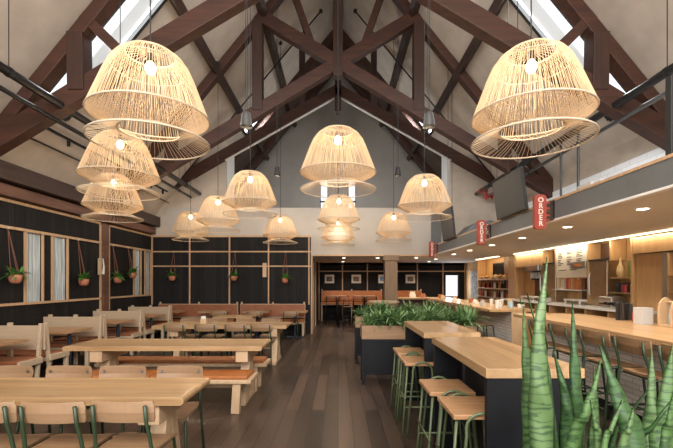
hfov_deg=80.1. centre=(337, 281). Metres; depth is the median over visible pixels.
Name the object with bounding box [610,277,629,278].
wall shelf
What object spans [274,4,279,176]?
spotlight
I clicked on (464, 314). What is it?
leafy plant
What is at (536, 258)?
upper cabinet
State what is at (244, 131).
window
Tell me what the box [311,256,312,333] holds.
trim
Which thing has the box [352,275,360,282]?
framed picture
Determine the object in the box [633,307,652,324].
box
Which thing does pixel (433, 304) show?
leafy plant
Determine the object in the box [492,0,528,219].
television
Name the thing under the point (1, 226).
trim
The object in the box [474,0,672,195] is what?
pipe
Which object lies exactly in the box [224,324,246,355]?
dining chair
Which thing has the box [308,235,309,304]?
trim
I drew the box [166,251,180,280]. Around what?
pot
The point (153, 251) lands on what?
trim
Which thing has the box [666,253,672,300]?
rack
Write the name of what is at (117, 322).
pedestal table
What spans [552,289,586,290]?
wall shelf
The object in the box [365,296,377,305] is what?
bar chair
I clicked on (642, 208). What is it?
recessed light
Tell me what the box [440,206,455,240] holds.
television
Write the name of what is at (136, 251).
window
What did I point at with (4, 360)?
cushion
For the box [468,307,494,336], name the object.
bar chair
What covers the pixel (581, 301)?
drip tray
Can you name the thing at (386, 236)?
pendant lamp
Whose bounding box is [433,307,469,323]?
leafy plant
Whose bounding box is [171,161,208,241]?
pendant lamp
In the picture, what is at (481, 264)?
shelf unit
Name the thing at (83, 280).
pot
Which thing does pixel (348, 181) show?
window
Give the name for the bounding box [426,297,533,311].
countertop
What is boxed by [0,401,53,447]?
dining chair
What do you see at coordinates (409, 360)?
bar stool
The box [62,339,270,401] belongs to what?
dining table
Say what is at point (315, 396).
floor
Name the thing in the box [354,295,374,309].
table
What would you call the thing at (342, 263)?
trim
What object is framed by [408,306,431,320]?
leafy plant
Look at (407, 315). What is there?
leafy plant
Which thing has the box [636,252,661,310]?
wood panel
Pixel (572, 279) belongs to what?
pack
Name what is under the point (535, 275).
dispenser
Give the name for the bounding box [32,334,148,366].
baseboard
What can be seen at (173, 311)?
pedestal table
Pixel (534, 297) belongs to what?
drip tray
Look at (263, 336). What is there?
dining chair
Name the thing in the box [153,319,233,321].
seat cushion
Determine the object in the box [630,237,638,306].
divider
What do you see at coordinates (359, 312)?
leafy plant
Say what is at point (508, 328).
bar counter
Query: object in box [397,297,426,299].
countertop
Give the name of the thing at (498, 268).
wall screen
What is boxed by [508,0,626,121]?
window
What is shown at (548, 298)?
potted plant
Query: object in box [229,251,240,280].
pot
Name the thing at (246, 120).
spotlight
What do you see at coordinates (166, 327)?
dining chair
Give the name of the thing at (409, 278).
framed picture
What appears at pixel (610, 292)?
wall shelf
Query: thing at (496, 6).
purlin
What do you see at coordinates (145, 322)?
cushion
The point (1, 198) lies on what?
trim
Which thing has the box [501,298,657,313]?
countertop
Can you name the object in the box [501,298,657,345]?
bar counter
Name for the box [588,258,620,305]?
shelf
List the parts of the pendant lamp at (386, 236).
cord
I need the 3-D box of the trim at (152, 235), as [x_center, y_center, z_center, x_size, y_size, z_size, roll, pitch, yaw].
[-5.755,-0.370,12.383,0.040,2.140,0.034,0,0,0]
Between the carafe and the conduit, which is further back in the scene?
the conduit
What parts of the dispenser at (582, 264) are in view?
panel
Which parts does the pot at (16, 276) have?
pot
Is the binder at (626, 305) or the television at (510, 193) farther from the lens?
the television at (510, 193)
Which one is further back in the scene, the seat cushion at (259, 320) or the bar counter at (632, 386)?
the seat cushion at (259, 320)
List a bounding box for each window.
[27,232,39,301]
[49,0,167,121]
[54,236,64,299]
[135,249,138,294]
[146,251,148,293]
[242,121,257,135]
[320,179,327,207]
[348,181,355,207]
[418,121,433,135]
[445,274,458,296]
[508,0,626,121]
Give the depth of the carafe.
4.79 m
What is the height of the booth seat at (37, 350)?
0.974 m
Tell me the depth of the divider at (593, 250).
8.17 m
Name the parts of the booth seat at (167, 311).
backrest, post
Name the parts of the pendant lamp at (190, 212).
cord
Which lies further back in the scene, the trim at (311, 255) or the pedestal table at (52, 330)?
the trim at (311, 255)
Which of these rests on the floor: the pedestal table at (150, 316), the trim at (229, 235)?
the pedestal table at (150, 316)
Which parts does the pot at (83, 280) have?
pot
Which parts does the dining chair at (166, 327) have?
backrest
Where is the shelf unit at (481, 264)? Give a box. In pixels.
[477,257,507,303]
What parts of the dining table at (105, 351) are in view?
leg, leg, leg, leg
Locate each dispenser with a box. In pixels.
[520,265,540,299]
[564,261,586,304]
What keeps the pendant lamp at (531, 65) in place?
hanging from the ceiling at (639, 27)
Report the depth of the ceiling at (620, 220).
6.68 m
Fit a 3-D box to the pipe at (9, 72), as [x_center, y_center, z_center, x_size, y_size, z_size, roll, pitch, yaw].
[-4.280,-3.220,4.940,0.136,1.116,14.880,0,0,0]
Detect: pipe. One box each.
[0,0,201,195]
[0,85,191,197]
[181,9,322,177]
[353,9,494,177]
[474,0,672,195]
[484,91,664,198]
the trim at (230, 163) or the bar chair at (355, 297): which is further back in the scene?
the bar chair at (355, 297)
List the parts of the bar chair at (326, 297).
backrest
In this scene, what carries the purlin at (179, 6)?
attached to the ceiling at (36, 27)
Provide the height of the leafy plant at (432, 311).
0.428 m
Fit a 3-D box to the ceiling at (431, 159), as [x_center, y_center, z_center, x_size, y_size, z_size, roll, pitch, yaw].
[0.000,-5.340,15.475,12.000,7.320,3.150,0,0,0]
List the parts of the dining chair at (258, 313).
backrest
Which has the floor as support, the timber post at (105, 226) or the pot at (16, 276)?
the timber post at (105, 226)
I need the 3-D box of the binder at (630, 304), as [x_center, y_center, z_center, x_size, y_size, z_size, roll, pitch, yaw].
[4.064,0.411,5.560,0.034,0.235,0.050,0,0,0]
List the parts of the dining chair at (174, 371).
backrest, leg, seat, leg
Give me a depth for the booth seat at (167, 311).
10.78 m
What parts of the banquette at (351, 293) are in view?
backrest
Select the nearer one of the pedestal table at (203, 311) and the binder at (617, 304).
the binder at (617, 304)
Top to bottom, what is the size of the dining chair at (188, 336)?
0.802 m
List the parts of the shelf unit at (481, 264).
shelf, panel, panel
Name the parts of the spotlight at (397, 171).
cord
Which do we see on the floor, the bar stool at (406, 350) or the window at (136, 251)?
the bar stool at (406, 350)
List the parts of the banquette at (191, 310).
backrest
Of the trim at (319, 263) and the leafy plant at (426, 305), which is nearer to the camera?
the leafy plant at (426, 305)
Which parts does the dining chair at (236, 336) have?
seat, backrest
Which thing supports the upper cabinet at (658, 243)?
attached to the wall at (529, 283)
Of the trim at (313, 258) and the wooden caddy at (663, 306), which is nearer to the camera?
the wooden caddy at (663, 306)
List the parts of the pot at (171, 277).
pot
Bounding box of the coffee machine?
[599,296,625,307]
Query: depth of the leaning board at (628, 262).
7.33 m
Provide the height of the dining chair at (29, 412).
0.802 m
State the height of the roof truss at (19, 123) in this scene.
7.173 m
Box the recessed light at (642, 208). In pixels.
[633,207,651,209]
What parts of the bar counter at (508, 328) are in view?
panel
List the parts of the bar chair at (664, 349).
leg, backrest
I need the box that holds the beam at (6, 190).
[0,182,155,233]
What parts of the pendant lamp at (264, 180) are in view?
cord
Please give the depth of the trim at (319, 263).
16.87 m
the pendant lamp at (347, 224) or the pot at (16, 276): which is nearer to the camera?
the pot at (16, 276)
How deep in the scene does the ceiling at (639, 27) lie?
8.98 m
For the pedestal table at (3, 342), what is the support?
on the floor
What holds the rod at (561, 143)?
on the ceiling at (620, 220)
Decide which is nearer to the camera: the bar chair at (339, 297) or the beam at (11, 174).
the beam at (11, 174)
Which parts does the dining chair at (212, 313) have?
backrest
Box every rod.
[560,143,561,195]
[577,132,579,186]
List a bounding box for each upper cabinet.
[515,251,552,266]
[633,232,672,253]
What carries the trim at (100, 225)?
attached to the wall at (14, 215)
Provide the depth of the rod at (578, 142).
7.11 m
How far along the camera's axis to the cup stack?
8.02 m
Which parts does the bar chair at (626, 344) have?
leg, backrest, seat frame, seat, leg, leg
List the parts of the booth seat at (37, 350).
post, backrest, rail, post, post, rail, leg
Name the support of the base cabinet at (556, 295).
on the bar counter at (553, 307)
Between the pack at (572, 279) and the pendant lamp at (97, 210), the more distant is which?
the pack at (572, 279)
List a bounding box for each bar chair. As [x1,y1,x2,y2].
[325,296,337,324]
[338,296,349,324]
[338,297,354,327]
[351,296,363,324]
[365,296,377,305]
[451,304,457,310]
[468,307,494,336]
[528,318,568,359]
[549,322,609,419]
[579,328,646,437]
[609,335,662,441]
[657,343,670,375]
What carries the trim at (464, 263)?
attached to the wall at (296, 142)
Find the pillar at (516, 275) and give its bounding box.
[508,254,524,297]
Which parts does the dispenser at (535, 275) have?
panel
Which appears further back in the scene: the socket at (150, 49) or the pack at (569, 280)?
the pack at (569, 280)
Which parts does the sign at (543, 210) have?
panel, wall plate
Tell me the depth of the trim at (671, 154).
4.37 m
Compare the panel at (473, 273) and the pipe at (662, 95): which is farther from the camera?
the panel at (473, 273)
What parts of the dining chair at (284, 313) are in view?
backrest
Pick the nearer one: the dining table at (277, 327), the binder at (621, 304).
the binder at (621, 304)
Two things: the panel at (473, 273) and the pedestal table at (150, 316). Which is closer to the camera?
the pedestal table at (150, 316)
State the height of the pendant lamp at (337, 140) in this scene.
7.416 m
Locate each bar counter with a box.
[397,297,533,346]
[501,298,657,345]
[513,314,672,421]
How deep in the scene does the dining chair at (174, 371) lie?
3.80 m
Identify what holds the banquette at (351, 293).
on the floor
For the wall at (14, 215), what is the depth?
8.53 m
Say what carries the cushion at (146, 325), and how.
on the booth seat at (167, 311)
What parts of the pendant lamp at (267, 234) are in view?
cord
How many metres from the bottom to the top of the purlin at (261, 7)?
0.260 m
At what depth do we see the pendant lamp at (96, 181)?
5.30 m
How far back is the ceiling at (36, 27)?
8.56 m
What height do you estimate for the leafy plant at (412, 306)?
0.437 m
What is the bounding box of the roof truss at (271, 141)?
[234,80,441,192]
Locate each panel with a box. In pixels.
[471,271,476,299]
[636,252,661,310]
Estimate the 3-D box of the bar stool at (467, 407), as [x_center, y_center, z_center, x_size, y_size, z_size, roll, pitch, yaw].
[0.905,1.208,2.735,0.431,0.787,0.511,0,0,0]
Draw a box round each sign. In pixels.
[429,241,437,256]
[476,220,490,244]
[533,195,554,229]
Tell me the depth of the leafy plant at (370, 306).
7.96 m
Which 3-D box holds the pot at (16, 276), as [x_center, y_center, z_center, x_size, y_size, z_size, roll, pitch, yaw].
[-5.631,-0.465,7.004,0.374,0.988,0.550,0,0,0]
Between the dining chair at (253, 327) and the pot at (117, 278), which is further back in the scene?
the pot at (117, 278)
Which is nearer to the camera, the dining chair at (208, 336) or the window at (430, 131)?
the dining chair at (208, 336)
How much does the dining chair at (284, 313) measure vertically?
0.802 m
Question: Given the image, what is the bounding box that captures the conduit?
[31,138,168,202]
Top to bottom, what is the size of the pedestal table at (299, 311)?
0.760 m
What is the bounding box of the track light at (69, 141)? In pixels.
[46,128,167,193]
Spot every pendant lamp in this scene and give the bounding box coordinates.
[75,0,160,200]
[80,89,143,222]
[83,0,209,159]
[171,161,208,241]
[195,61,239,232]
[222,7,276,218]
[263,41,297,244]
[300,125,375,197]
[317,194,359,231]
[321,218,354,245]
[376,39,410,241]
[397,7,451,221]
[471,0,599,158]
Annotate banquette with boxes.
[153,302,237,335]
[238,302,304,335]
[321,289,381,320]
[397,289,421,296]
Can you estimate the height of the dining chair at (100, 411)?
0.802 m
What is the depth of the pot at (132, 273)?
10.92 m
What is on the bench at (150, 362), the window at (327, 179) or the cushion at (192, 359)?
the cushion at (192, 359)
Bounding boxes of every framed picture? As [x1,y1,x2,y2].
[325,275,333,282]
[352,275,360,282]
[378,275,383,282]
[406,275,414,282]
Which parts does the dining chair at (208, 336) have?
seat, backrest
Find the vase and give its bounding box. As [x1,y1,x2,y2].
[616,258,624,276]
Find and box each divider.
[587,244,600,304]
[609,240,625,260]
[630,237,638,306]
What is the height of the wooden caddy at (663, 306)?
0.344 m
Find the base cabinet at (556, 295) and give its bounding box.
[540,262,566,301]
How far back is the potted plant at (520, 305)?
7.97 m
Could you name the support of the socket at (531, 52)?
attached to the pendant lamp at (531, 65)
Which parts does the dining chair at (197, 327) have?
backrest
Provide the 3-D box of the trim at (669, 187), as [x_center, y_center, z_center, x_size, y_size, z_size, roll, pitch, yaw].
[2.873,-0.818,4.900,0.065,0.025,15.000,0,0,0]
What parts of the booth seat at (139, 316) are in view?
backrest, rail, post, post, rail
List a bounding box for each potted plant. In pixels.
[517,299,524,308]
[546,291,550,302]
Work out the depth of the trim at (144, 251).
11.96 m
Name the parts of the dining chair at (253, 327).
backrest, leg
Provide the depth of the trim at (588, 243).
8.59 m
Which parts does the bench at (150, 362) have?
leg, leg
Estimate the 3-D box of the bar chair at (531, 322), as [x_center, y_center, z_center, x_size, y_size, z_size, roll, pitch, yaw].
[2.910,1.058,5.450,0.515,1.086,0.465,0,0,-1]
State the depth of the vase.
7.39 m
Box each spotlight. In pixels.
[240,0,252,128]
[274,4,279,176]
[395,56,400,176]
[422,30,434,128]
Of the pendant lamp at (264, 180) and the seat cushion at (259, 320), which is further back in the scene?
the seat cushion at (259, 320)
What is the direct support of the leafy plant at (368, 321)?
in the planter box at (377, 352)
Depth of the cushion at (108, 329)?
9.47 m
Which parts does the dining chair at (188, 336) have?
seat, backrest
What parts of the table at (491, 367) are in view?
panel, panel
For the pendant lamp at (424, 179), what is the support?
hanging from the ceiling at (639, 27)
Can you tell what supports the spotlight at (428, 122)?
hanging from the ceiling at (639, 27)
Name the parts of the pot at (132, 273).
pot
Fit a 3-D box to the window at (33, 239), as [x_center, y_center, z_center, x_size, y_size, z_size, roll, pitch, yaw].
[-5.825,-0.280,7.600,0.030,1.340,0.400,0,0,0]
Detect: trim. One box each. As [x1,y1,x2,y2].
[0,197,151,236]
[0,224,151,251]
[0,294,151,306]
[24,231,43,301]
[51,236,68,300]
[99,222,109,310]
[133,249,141,294]
[144,251,150,294]
[151,235,152,304]
[153,235,310,236]
[153,251,310,251]
[153,266,310,266]
[189,238,190,303]
[227,145,448,241]
[229,235,229,303]
[268,238,268,303]
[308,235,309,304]
[311,255,428,255]
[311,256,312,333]
[313,258,315,329]
[318,271,464,271]
[319,263,319,319]
[342,263,342,319]
[435,153,672,245]
[435,157,672,252]
[435,184,672,254]
[442,263,443,294]
[464,263,465,299]
[558,243,600,278]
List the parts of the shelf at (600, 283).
handle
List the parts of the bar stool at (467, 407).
leg, leg, seat, arch leg, leg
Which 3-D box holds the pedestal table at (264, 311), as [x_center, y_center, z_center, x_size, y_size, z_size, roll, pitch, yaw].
[-2.350,1.220,11.620,0.720,0.760,0.580,0,0,0]
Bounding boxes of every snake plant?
[521,257,574,447]
[563,301,647,447]
[600,345,672,447]
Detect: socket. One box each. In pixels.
[147,49,151,60]
[528,47,533,58]
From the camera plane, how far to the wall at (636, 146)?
7.78 m
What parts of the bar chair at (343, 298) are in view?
backrest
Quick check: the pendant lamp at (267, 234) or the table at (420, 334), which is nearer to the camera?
the table at (420, 334)
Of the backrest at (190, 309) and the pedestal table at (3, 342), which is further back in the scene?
the backrest at (190, 309)
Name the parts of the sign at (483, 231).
panel, wall plate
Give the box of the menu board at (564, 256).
[556,245,586,277]
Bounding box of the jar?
[508,300,512,307]
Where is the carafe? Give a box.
[668,305,670,324]
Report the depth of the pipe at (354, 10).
11.63 m
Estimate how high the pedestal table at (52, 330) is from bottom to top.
0.760 m
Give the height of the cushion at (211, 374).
0.040 m
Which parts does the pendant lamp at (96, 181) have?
cord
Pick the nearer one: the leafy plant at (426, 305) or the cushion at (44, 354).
the cushion at (44, 354)
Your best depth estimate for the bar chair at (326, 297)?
14.88 m
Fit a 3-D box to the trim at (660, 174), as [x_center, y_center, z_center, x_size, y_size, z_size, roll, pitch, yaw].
[2.875,-0.948,4.900,0.050,0.235,15.000,0,0,0]
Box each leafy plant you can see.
[353,305,369,317]
[353,310,384,327]
[359,307,397,328]
[360,302,381,314]
[368,300,395,313]
[369,305,414,330]
[388,304,410,312]
[399,299,422,314]
[399,309,413,325]
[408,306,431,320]
[414,305,450,320]
[419,301,436,312]
[422,300,449,314]
[425,311,456,322]
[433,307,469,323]
[438,303,490,329]
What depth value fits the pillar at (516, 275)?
11.52 m
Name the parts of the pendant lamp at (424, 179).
cord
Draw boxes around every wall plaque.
[98,258,104,274]
[263,263,266,276]
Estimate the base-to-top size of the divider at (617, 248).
0.380 m
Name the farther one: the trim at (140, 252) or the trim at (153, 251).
the trim at (153, 251)
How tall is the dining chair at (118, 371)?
0.802 m
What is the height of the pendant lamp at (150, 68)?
5.725 m
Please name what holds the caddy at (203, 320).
on the dining table at (277, 327)
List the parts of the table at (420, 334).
panel, panel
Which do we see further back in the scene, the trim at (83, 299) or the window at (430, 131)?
the window at (430, 131)
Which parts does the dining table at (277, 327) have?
leg, leg, leg, leg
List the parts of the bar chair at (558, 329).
leg, backrest, leg, seat frame, seat, leg, leg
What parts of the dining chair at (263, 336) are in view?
seat, backrest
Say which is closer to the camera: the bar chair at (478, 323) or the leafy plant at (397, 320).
the leafy plant at (397, 320)
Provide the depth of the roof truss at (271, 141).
15.82 m
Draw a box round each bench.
[92,370,257,413]
[94,356,270,390]
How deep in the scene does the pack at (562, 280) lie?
9.18 m
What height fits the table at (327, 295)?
1.060 m
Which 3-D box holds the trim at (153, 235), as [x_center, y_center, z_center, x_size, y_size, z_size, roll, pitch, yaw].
[-3.315,-1.415,12.385,4.950,0.050,0.030,0,0,0]
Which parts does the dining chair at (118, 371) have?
seat, leg, leg, backrest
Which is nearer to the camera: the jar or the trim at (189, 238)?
the jar
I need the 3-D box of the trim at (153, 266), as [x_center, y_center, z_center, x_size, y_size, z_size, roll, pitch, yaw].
[-3.315,-0.490,12.385,4.950,0.040,0.030,0,0,0]
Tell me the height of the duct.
0.600 m
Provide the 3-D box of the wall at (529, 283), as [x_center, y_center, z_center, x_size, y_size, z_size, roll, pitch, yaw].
[5.475,0.395,7.150,0.150,2.410,19.500,0,0,0]
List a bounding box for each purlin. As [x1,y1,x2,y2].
[169,0,269,160]
[255,0,296,126]
[379,0,420,126]
[406,0,506,160]
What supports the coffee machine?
on the bar counter at (553, 307)
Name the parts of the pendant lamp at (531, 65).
cord, bulb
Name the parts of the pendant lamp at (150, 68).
bulb, cord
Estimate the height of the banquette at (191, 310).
0.991 m
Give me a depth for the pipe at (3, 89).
6.37 m
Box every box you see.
[355,315,363,363]
[360,323,476,384]
[409,292,415,297]
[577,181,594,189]
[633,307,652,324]
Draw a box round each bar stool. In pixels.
[390,345,423,418]
[396,353,432,437]
[416,376,478,447]
[435,392,484,447]
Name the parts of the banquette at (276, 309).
backrest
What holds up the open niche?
attached to the wall at (529, 283)
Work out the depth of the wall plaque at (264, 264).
12.35 m
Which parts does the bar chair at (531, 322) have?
leg, backrest, seat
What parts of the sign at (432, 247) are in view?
panel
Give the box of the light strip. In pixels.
[513,229,672,254]
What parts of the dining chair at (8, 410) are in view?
leg, backrest, seat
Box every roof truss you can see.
[0,0,664,156]
[106,0,552,204]
[175,50,494,187]
[234,80,441,192]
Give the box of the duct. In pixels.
[456,220,494,235]
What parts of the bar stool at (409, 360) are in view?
leg, leg, arch leg, seat, arch leg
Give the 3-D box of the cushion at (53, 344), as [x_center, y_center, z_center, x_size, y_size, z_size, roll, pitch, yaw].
[-5.080,1.153,7.400,1.120,0.055,0.440,0,0,0]
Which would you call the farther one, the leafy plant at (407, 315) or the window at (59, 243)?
the window at (59, 243)
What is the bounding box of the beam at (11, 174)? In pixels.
[0,159,159,226]
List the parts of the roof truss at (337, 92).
queen post, king post, queen post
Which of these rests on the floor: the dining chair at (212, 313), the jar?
the dining chair at (212, 313)
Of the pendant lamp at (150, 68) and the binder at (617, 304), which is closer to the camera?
the pendant lamp at (150, 68)
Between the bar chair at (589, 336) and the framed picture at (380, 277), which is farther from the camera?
the framed picture at (380, 277)
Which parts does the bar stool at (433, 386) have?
leg, leg, arch leg, seat, arch leg, leg, leg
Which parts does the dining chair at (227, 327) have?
backrest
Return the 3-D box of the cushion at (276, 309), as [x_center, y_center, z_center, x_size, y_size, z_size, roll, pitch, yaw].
[-2.000,0.868,12.223,1.960,0.365,0.045,0,0,0]
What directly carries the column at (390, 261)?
on the floor
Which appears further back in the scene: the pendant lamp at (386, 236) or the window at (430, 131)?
the window at (430, 131)
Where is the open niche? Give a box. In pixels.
[601,243,608,258]
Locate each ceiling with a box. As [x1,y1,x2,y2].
[0,0,332,214]
[234,32,441,193]
[313,189,672,262]
[343,0,672,189]
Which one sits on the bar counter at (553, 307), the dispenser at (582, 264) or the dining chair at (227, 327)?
the dispenser at (582, 264)
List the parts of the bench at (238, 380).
leg, leg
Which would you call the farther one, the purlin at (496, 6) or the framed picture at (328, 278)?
the framed picture at (328, 278)
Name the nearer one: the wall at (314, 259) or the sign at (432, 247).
the sign at (432, 247)
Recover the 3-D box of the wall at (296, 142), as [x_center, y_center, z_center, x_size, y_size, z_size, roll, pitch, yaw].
[0.000,-3.700,16.975,11.700,10.600,0.150,0,0,0]
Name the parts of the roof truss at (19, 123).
queen post, queen post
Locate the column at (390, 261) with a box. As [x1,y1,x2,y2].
[382,255,398,308]
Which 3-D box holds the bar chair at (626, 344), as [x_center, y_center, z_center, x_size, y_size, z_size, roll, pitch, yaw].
[2.910,1.058,3.700,0.515,1.086,0.465,0,0,0]
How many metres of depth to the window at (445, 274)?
16.88 m
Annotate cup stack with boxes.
[495,300,498,307]
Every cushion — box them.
[0,350,62,357]
[0,356,37,365]
[50,341,84,347]
[53,337,116,340]
[92,370,156,377]
[99,356,188,362]
[107,328,151,331]
[107,331,139,335]
[121,324,157,327]
[145,322,165,323]
[150,370,253,378]
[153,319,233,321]
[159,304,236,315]
[182,356,266,362]
[240,304,304,315]
[258,319,304,321]
[321,302,375,303]
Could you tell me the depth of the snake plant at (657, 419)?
1.36 m
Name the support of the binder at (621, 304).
on the bar counter at (632, 386)
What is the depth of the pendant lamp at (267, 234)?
11.58 m
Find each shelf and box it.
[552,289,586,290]
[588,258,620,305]
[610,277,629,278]
[610,292,629,293]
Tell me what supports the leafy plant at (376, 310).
in the planter box at (377, 352)
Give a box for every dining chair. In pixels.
[0,365,34,433]
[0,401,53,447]
[15,365,92,433]
[18,401,115,447]
[76,365,146,433]
[90,400,177,447]
[139,365,204,447]
[163,324,192,355]
[174,318,200,355]
[194,324,222,355]
[202,318,227,354]
[210,311,229,337]
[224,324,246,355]
[231,318,255,355]
[247,311,264,333]
[250,324,274,365]
[258,318,281,355]
[282,311,299,340]
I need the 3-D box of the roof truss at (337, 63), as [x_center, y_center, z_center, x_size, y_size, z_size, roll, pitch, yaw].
[0.000,-5.322,9.890,11.647,7.173,0.280,0,0,0]
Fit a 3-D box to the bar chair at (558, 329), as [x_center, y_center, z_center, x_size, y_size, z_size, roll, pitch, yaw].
[2.910,1.058,4.880,0.515,1.086,0.465,0,0,1]
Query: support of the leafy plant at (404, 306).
in the planter box at (357, 326)
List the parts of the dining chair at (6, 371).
backrest, leg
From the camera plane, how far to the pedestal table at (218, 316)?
9.74 m
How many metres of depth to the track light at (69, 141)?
7.63 m
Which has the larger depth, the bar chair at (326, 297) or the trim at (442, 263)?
the trim at (442, 263)
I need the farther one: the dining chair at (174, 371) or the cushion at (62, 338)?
the cushion at (62, 338)
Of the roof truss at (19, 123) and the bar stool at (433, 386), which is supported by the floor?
the bar stool at (433, 386)
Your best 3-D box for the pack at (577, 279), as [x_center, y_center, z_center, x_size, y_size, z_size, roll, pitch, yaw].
[5.200,0.035,8.616,0.100,0.250,0.080,0,0,0]
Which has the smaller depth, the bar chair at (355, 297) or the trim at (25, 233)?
the trim at (25, 233)
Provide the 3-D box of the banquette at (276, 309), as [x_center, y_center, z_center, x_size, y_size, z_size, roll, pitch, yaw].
[-2.000,1.105,12.047,2.000,0.991,0.635,0,0,0]
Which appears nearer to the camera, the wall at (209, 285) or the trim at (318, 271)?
the wall at (209, 285)
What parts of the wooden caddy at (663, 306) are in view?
panel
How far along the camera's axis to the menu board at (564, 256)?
8.82 m
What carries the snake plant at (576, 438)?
on the planter
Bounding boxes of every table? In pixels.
[0,339,28,346]
[0,378,209,447]
[49,327,92,364]
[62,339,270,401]
[106,319,134,355]
[145,314,164,338]
[151,322,290,364]
[160,310,184,337]
[198,310,227,333]
[213,315,256,338]
[242,310,270,337]
[281,310,307,337]
[327,295,345,322]
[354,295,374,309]
[368,300,398,305]
[404,321,480,431]
[432,337,584,447]
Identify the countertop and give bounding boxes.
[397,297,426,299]
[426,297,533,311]
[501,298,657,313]
[513,314,672,345]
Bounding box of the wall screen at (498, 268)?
[493,262,503,275]
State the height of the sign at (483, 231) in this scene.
0.458 m
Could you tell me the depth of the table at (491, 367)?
2.67 m
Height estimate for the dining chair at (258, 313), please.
0.802 m
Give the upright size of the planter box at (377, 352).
0.920 m
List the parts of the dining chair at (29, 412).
leg, backrest, seat, leg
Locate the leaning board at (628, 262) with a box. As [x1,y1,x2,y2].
[627,261,629,276]
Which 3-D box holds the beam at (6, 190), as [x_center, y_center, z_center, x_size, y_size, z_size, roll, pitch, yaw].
[-5.705,-1.570,4.935,0.150,0.200,14.870,0,0,0]
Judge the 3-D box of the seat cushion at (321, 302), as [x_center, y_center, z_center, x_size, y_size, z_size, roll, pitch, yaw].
[0.575,0.850,16.490,2.550,0.060,0.420,0,0,0]
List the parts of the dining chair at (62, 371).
leg, leg, backrest, leg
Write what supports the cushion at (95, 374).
on the bench at (238, 380)
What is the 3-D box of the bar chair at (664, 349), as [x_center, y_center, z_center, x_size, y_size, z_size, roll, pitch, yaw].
[2.910,1.058,3.160,0.515,1.086,0.465,0,0,0]
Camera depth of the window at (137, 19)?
7.25 m
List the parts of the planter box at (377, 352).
leg, leg, rail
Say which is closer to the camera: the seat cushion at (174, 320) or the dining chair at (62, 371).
the dining chair at (62, 371)
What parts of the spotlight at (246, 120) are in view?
cord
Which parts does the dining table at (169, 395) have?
leg, leg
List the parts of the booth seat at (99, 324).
post, backrest, post, leg, post, post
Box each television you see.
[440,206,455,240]
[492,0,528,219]
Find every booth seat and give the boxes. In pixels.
[0,322,68,377]
[43,314,119,365]
[79,309,154,354]
[121,305,173,338]
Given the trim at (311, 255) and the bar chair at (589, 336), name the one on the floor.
the bar chair at (589, 336)
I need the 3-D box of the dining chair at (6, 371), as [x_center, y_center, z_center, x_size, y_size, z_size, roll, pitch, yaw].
[-3.120,1.201,3.623,0.454,0.802,0.481,0,0,0]
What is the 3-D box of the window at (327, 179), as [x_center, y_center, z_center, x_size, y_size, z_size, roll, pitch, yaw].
[-0.590,-3.425,16.985,0.340,1.850,0.070,0,0,0]
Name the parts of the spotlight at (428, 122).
cord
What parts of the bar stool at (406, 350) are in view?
leg, leg, arch leg, seat, arch leg, leg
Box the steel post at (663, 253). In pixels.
[662,252,672,297]
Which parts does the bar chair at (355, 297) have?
backrest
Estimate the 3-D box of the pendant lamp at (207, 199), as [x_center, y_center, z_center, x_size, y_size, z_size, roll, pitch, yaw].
[-2.850,-3.223,9.500,1.013,4.000,1.013,0,0,11]
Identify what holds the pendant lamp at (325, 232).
hanging from the ridge beam
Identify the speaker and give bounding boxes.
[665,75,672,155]
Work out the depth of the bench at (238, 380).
4.90 m
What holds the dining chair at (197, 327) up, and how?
on the floor
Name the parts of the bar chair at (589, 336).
leg, backrest, leg, seat frame, seat, leg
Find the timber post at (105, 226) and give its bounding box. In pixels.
[102,222,108,327]
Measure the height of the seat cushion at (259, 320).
0.055 m
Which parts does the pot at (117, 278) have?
pot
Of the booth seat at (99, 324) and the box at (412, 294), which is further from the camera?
the box at (412, 294)
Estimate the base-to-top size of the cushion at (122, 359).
0.040 m
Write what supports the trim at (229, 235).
attached to the wall at (209, 285)
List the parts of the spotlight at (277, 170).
cord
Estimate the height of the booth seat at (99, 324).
0.974 m
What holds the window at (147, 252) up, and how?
in the wall at (14, 215)
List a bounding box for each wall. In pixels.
[0,196,150,338]
[151,140,497,333]
[234,76,463,319]
[314,259,317,326]
[466,232,668,302]
[526,135,664,207]
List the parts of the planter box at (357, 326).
leg, leg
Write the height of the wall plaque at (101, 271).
0.401 m
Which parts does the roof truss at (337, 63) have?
queen post, queen post, king post, queen post, queen post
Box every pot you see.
[0,227,29,283]
[77,239,89,285]
[110,244,127,282]
[126,247,137,277]
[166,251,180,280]
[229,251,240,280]
[280,251,291,282]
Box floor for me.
[0,320,620,447]
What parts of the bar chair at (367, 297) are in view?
backrest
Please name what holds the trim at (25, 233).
attached to the wall at (14, 215)
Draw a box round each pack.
[561,279,563,288]
[568,278,570,288]
[571,278,573,288]
[576,278,578,288]
[579,278,584,289]
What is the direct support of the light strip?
attached to the ceiling at (620, 220)
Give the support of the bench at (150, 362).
on the floor
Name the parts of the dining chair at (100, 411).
leg, backrest, seat, leg, leg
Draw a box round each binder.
[616,303,619,319]
[620,303,623,319]
[624,303,628,319]
[629,303,632,319]
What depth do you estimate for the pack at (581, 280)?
8.48 m
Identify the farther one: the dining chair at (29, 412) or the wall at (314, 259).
the wall at (314, 259)
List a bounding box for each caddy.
[200,314,207,323]
[658,297,672,327]
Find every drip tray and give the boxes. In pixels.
[520,296,538,299]
[564,299,586,304]
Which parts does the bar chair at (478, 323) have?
seat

